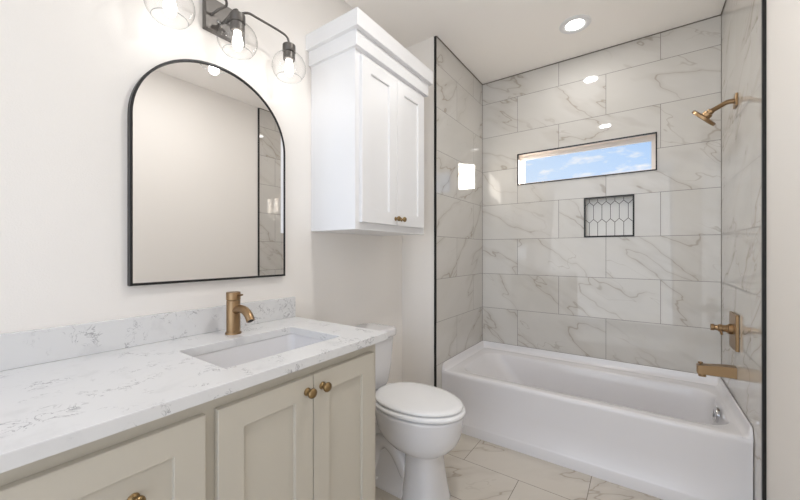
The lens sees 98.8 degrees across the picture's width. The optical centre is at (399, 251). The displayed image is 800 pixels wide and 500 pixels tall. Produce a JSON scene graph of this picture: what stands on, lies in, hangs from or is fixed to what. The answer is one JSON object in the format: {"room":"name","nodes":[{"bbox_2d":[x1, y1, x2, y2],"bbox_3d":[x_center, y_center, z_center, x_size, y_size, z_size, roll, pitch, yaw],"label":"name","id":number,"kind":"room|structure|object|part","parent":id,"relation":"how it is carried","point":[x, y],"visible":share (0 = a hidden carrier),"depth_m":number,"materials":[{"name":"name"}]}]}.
{"room":"bathroom","nodes":[
{"label":"bathroom","id":0,"kind":"room"},
{"bbox_2d":[0,0,401,383],"bbox_3d":[-0.681,-0.124,1.514,0.100,2.604,4.094,0,0,35],"label":"wall","id":1,"kind":"structure","parent":0,"point":[70,70],"depth_m":1.09,"materials":[{"name":"white paint"}]},
{"bbox_2d":[0,297,294,370],"bbox_3d":[-0.950,0.262,1.028,0.018,0.095,1.531,0,0,35],"label":"backsplash","id":2,"kind":"structure","parent":1,"relation":"attached to","point":[19,349],"depth_m":1.09,"materials":[{"name":"white stone"}]},
{"bbox_2d":[127,59,284,285],"bbox_3d":[-0.713,-0.310,1.360,0.023,0.841,0.594,0,0,35],"label":"arched mirror","id":3,"kind":"object","parent":1,"relation":"attached to","point":[206,151],"visible":1,"depth_m":1.30,"materials":[{"name":"black metal"}]},
{"bbox_2d":[150,0,301,83],"bbox_3d":[-0.638,-0.875,1.333,0.178,0.214,0.612,0,0,35],"label":"vanity light","id":4,"kind":"object","parent":1,"relation":"attached to","point":[218,19],"visible":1,"depth_m":1.33,"materials":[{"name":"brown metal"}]},
{"bbox_3d":[-0.759,-0.812,1.132,0.039,0.075,0.039,0,0,35],"label":"bulb","id":5,"kind":"part","parent":4,"relation":"part of","materials":[{"name":"white glass"}]},
{"bbox_3d":[-0.705,-0.931,1.220,0.081,0.048,0.202,0,0,11],"label":"arm","id":6,"kind":"part","parent":4,"relation":"part of","materials":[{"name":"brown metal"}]},
{"bbox_3d":[-0.662,-0.920,1.337,0.089,0.041,0.011,0,0,24],"label":"arm","id":7,"kind":"part","parent":4,"relation":"part of","materials":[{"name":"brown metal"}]},
{"bbox_2d":[230,10,244,35],"bbox_3d":[-0.626,-0.881,1.322,0.055,0.067,0.055,0,0,35],"label":"socket","id":8,"kind":"object","parent":4,"relation":"attached to","point":[237,18],"depth_m":1.30,"materials":[{"name":"brown metal"}]},
{"bbox_3d":[-0.626,-0.812,1.322,0.039,0.075,0.039,0,0,35],"label":"bulb","id":9,"kind":"part","parent":4,"relation":"part of","materials":[{"name":"white glass"}]},
{"bbox_3d":[-0.574,-0.930,1.418,0.260,0.048,0.065,0,0,-37],"label":"arm","id":10,"kind":"part","parent":4,"relation":"part of","materials":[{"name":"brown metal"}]},
{"bbox_2d":[282,42,295,62],"bbox_3d":[-0.490,-0.881,1.515,0.055,0.067,0.055,0,0,35],"label":"socket","id":11,"kind":"object","parent":4,"relation":"attached to","point":[288,48],"depth_m":1.50,"materials":[{"name":"brown metal"}]},
{"bbox_3d":[-0.490,-0.812,1.515,0.039,0.075,0.039,0,0,35],"label":"bulb","id":12,"kind":"part","parent":4,"relation":"part of","materials":[{"name":"white glass"}]},
{"bbox_2d":[306,7,432,235],"bbox_3d":[-0.135,-0.597,1.897,0.353,0.984,0.678,0,0,35],"label":"upper cabinet","id":13,"kind":"object","parent":1,"relation":"attached to","point":[368,91],"visible":1,"depth_m":1.69,"materials":[{"name":"white paint"}]},
{"bbox_3d":[-0.137,-1.014,1.899,0.348,0.149,0.678,0,0,35],"label":"crown moulding","id":14,"kind":"part","parent":13,"relation":"part of","materials":[{"name":"white paint"}]},
{"bbox_3d":[-0.102,-0.529,1.706,0.018,0.778,0.278,0,0,35],"label":"door","id":15,"kind":"part","parent":13,"relation":"part of","materials":[{"name":"white paint"}]},
{"bbox_3d":[0.058,-0.529,1.933,0.018,0.778,0.274,0,0,35],"label":"door","id":16,"kind":"part","parent":13,"relation":"part of","materials":[{"name":"white paint"}]},
{"bbox_2d":[402,37,433,385],"bbox_3d":[0.383,-0.124,2.713,0.264,2.604,0.908,0,0,35],"label":"wall","id":17,"kind":"structure","parent":0,"point":[417,250],"depth_m":2.32,"materials":[{"name":"white paint"}]},
{"bbox_2d":[434,36,436,386],"bbox_3d":[0.233,-0.122,2.263,0.014,2.600,0.009,0,0,35],"label":"trim","id":18,"kind":"structure","parent":17,"relation":"attached to","point":[435,37],"depth_m":2.26,"materials":[{"name":"black metal"}]},
{"bbox_2d":[437,38,481,388],"bbox_3d":[0.467,-0.123,2.595,0.008,2.603,0.804,0,0,35],"label":"tiled wall","id":19,"kind":"structure","parent":0,"point":[459,93],"depth_m":2.53,"materials":[{"name":"tile"}]},
{"bbox_2d":[375,433,662,499],"bbox_3d":[-0.260,1.208,0.485,1.973,0.060,5.294,0,0,35],"label":"floor","id":20,"kind":"structure","parent":0,"point":[476,469],"depth_m":1.76,"materials":[{"name":"tile"}]},
{"bbox_2d":[0,344,374,499],"bbox_3d":[-0.715,0.759,0.857,0.596,0.838,1.460,0,0,35],"label":"vanity cabinet","id":21,"kind":"object","parent":20,"relation":"on","point":[308,433],"visible":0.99,"depth_m":0.87,"materials":[{"name":"beige paint"}]},
{"bbox_3d":[-0.599,0.490,0.577,0.018,0.236,0.516,0,0,35],"label":"drawer","id":22,"kind":"part","parent":21,"relation":"part of","materials":[{"name":"beige paint"}]},
{"bbox_3d":[-0.515,0.488,0.670,0.030,0.027,0.028,0,0,35],"label":"knob","id":23,"kind":"part","parent":21,"relation":"part of","materials":[{"name":"gold metal"}]},
{"bbox_2d":[0,317,387,472],"bbox_3d":[-0.722,0.325,0.868,0.576,0.030,1.531,0,0,35],"label":"countertop","id":24,"kind":"structure","parent":21,"relation":"on","point":[48,409],"depth_m":0.83,"materials":[{"name":"white stone"}]},
{"bbox_2d":[225,291,254,334],"bbox_3d":[-0.594,0.231,1.278,0.157,0.158,0.057,0,0,35],"label":"faucet","id":25,"kind":"object","parent":24,"relation":"on","point":[233,307],"visible":1,"depth_m":1.28,"materials":[{"name":"gold metal"}]},
{"bbox_3d":[-0.579,0.227,1.267,0.121,0.061,0.030,0,0,35],"label":"spout","id":26,"kind":"part","parent":25,"relation":"part of","materials":[{"name":"gold metal"}]},
{"bbox_2d":[193,334,323,367],"bbox_3d":[-0.458,0.408,1.170,0.341,0.136,0.484,0,0,35],"label":"sink","id":27,"kind":"object","parent":24,"relation":"in","point":[234,356],"visible":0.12,"depth_m":1.29,"materials":[{"name":"white ceramic"}]},
{"bbox_3d":[-0.352,0.718,0.928,0.018,0.691,0.286,0,0,35],"label":"door","id":28,"kind":"part","parent":21,"relation":"part of","materials":[{"name":"beige paint"}]},
{"bbox_3d":[-0.263,0.416,1.012,0.034,0.030,0.032,0,0,35],"label":"knob","id":29,"kind":"part","parent":21,"relation":"part of","materials":[{"name":"gold metal"}]},
{"bbox_3d":[-0.229,0.416,1.060,0.034,0.030,0.032,0,0,35],"label":"knob","id":30,"kind":"part","parent":21,"relation":"part of","materials":[{"name":"gold metal"}]},
{"bbox_3d":[-0.186,0.718,1.165,0.018,0.691,0.286,0,0,35],"label":"door","id":31,"kind":"part","parent":21,"relation":"part of","materials":[{"name":"beige paint"}]},
{"bbox_2d":[354,323,465,499],"bbox_3d":[-0.006,0.804,1.749,0.711,0.748,0.384,0,0,35],"label":"toilet","id":32,"kind":"object","parent":20,"relation":"on","point":[417,424],"visible":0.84,"depth_m":1.59,"materials":[{"name":"white ceramic"}]},
{"bbox_3d":[-0.205,0.454,1.889,0.225,0.048,0.384,0,0,35],"label":"tank lid","id":33,"kind":"part","parent":32,"relation":"part of","materials":[{"name":"white ceramic"}]},
{"bbox_3d":[-0.208,0.618,1.891,0.205,0.285,0.360,0,0,35],"label":"tank","id":34,"kind":"part","parent":32,"relation":"part of","materials":[{"name":"white ceramic"}]},
{"bbox_3d":[0.088,0.716,1.683,0.457,0.020,0.332,0,0,35],"label":"seat lid","id":35,"kind":"part","parent":32,"relation":"part of","materials":[{"name":"white plastic"}]},
{"bbox_3d":[0.090,0.740,1.682,0.477,0.022,0.348,0,0,35],"label":"seat","id":36,"kind":"part","parent":32,"relation":"part of","materials":[{"name":"white plastic"}]},
{"bbox_2d":[442,341,753,499],"bbox_3d":[1.103,0.965,2.187,1.496,0.426,0.737,0,0,35],"label":"bathtub","id":37,"kind":"object","parent":20,"relation":"on","point":[665,434],"visible":0.98,"depth_m":1.94,"materials":[{"name":"white ceramic"}]},
{"bbox_3d":[1.644,0.846,1.784,0.025,0.079,0.078,0,0,35],"label":"overflow plate","id":38,"kind":"part","parent":37,"relation":"part of","materials":[{"name":"silver metal"}]},
{"bbox_2d":[344,0,724,83],"bbox_3d":[0.090,-1.456,0.984,1.973,0.060,4.314,0,0,35],"label":"ceiling","id":39,"kind":"structure","parent":0,"point":[494,39],"depth_m":2.15,"materials":[{"name":"white paint"}]},
{"bbox_2d":[559,14,590,33],"bbox_3d":[1.096,-1.421,2.148,0.180,0.009,0.180,0,0,35],"label":"recessed light","id":40,"kind":"object","parent":39,"relation":"in","point":[574,24],"visible":1,"depth_m":2.14,"materials":[{"name":"white paint"}]},
{"bbox_2d":[483,16,720,376],"bbox_3d":[1.367,-0.124,2.564,1.540,2.604,0.181,0,0,35],"label":"wall","id":41,"kind":"structure","parent":0,"point":[651,297],"depth_m":2.37,"materials":[{"name":"tile"}]},
{"bbox_2d":[482,85,482,340],"bbox_3d":[1.315,-0.334,2.490,1.500,2.184,0.002,0,0,35],"label":"trim","id":42,"kind":"structure","parent":41,"relation":"attached to","point":[482,85],"depth_m":2.92,"materials":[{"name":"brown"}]},
{"bbox_2d":[437,0,725,84],"bbox_3d":[1.070,-1.423,2.141,1.500,0.006,0.854,0,0,35],"label":"trim","id":43,"kind":"structure","parent":41,"relation":"attached to","point":[725,0],"depth_m":2.40,"materials":[{"name":"brown metal"}]},
{"bbox_2d":[517,132,656,185],"bbox_3d":[1.343,-0.658,2.543,0.898,0.250,0.125,0,0,35],"label":"window","id":44,"kind":"structure","parent":41,"relation":"in","point":[653,139],"depth_m":2.50,"materials":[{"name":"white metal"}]},
{"bbox_2d":[584,194,633,236],"bbox_3d":[1.476,-0.247,2.426,0.314,0.296,0.089,0,0,35],"label":"wall niche","id":45,"kind":"object","parent":41,"relation":"in","point":[605,216],"visible":0.81,"depth_m":2.45,"materials":[{"name":"white tile"}]},
{"bbox_2d":[721,0,760,499],"bbox_3d":[1.687,-0.123,1.708,0.008,2.603,0.854,0,0,35],"label":"tiled wall","id":46,"kind":"structure","parent":0,"point":[740,19],"depth_m":1.63,"materials":[{"name":"tile"}]},
{"bbox_2d":[692,93,737,125],"bbox_3d":[1.624,-0.722,1.777,0.176,0.141,0.124,0,0,35],"label":"shower","id":47,"kind":"object","parent":46,"relation":"attached to","point":[705,116],"visible":1,"depth_m":1.76,"materials":[{"name":"gold metal"}]},
{"bbox_3d":[1.649,-0.747,1.756,0.101,0.057,0.029,0,0,28],"label":"arm","id":48,"kind":"part","parent":47,"relation":"part of","materials":[{"name":"gold metal"}]},
{"bbox_2d":[696,361,736,378],"bbox_3d":[1.643,0.619,1.785,0.151,0.075,0.054,0,0,35],"label":"tub spout","id":49,"kind":"object","parent":46,"relation":"attached to","point":[703,369],"visible":1,"depth_m":1.77,"materials":[{"name":"gold metal"}]},
{"bbox_2d":[710,311,738,351],"bbox_3d":[1.666,0.402,1.769,0.097,0.180,0.150,0,0,35],"label":"shower valve","id":50,"kind":"object","parent":46,"relation":"attached to","point":[732,328],"visible":1,"depth_m":1.74,"materials":[{"name":"gold metal"}]},
{"bbox_3d":[1.661,0.394,1.772,0.086,0.052,0.052,0,0,35],"label":"handle","id":51,"kind":"part","parent":50,"relation":"part of","materials":[{"name":"gold metal"}]},
{"bbox_3d":[1.700,0.402,1.745,0.014,0.180,0.150,0,0,35],"label":"plate","id":52,"kind":"part","parent":50,"relation":"part of","materials":[{"name":"gold metal"}]},
{"bbox_2d":[767,0,799,499],"bbox_3d":[0.857,-0.124,0.433,0.100,2.604,4.094,0,0,35],"label":"wall","id":53,"kind":"structure","parent":0,"point":[783,16],"depth_m":1.19,"materials":[{"name":"white paint"}]},
{"bbox_2d":[761,0,766,499],"bbox_3d":[1.438,-0.122,1.353,0.014,2.600,0.013,0,0,35],"label":"trim","id":54,"kind":"structure","parent":53,"relation":"attached to","point":[763,2],"depth_m":1.35,"materials":[{"name":"black metal"}]}
]}

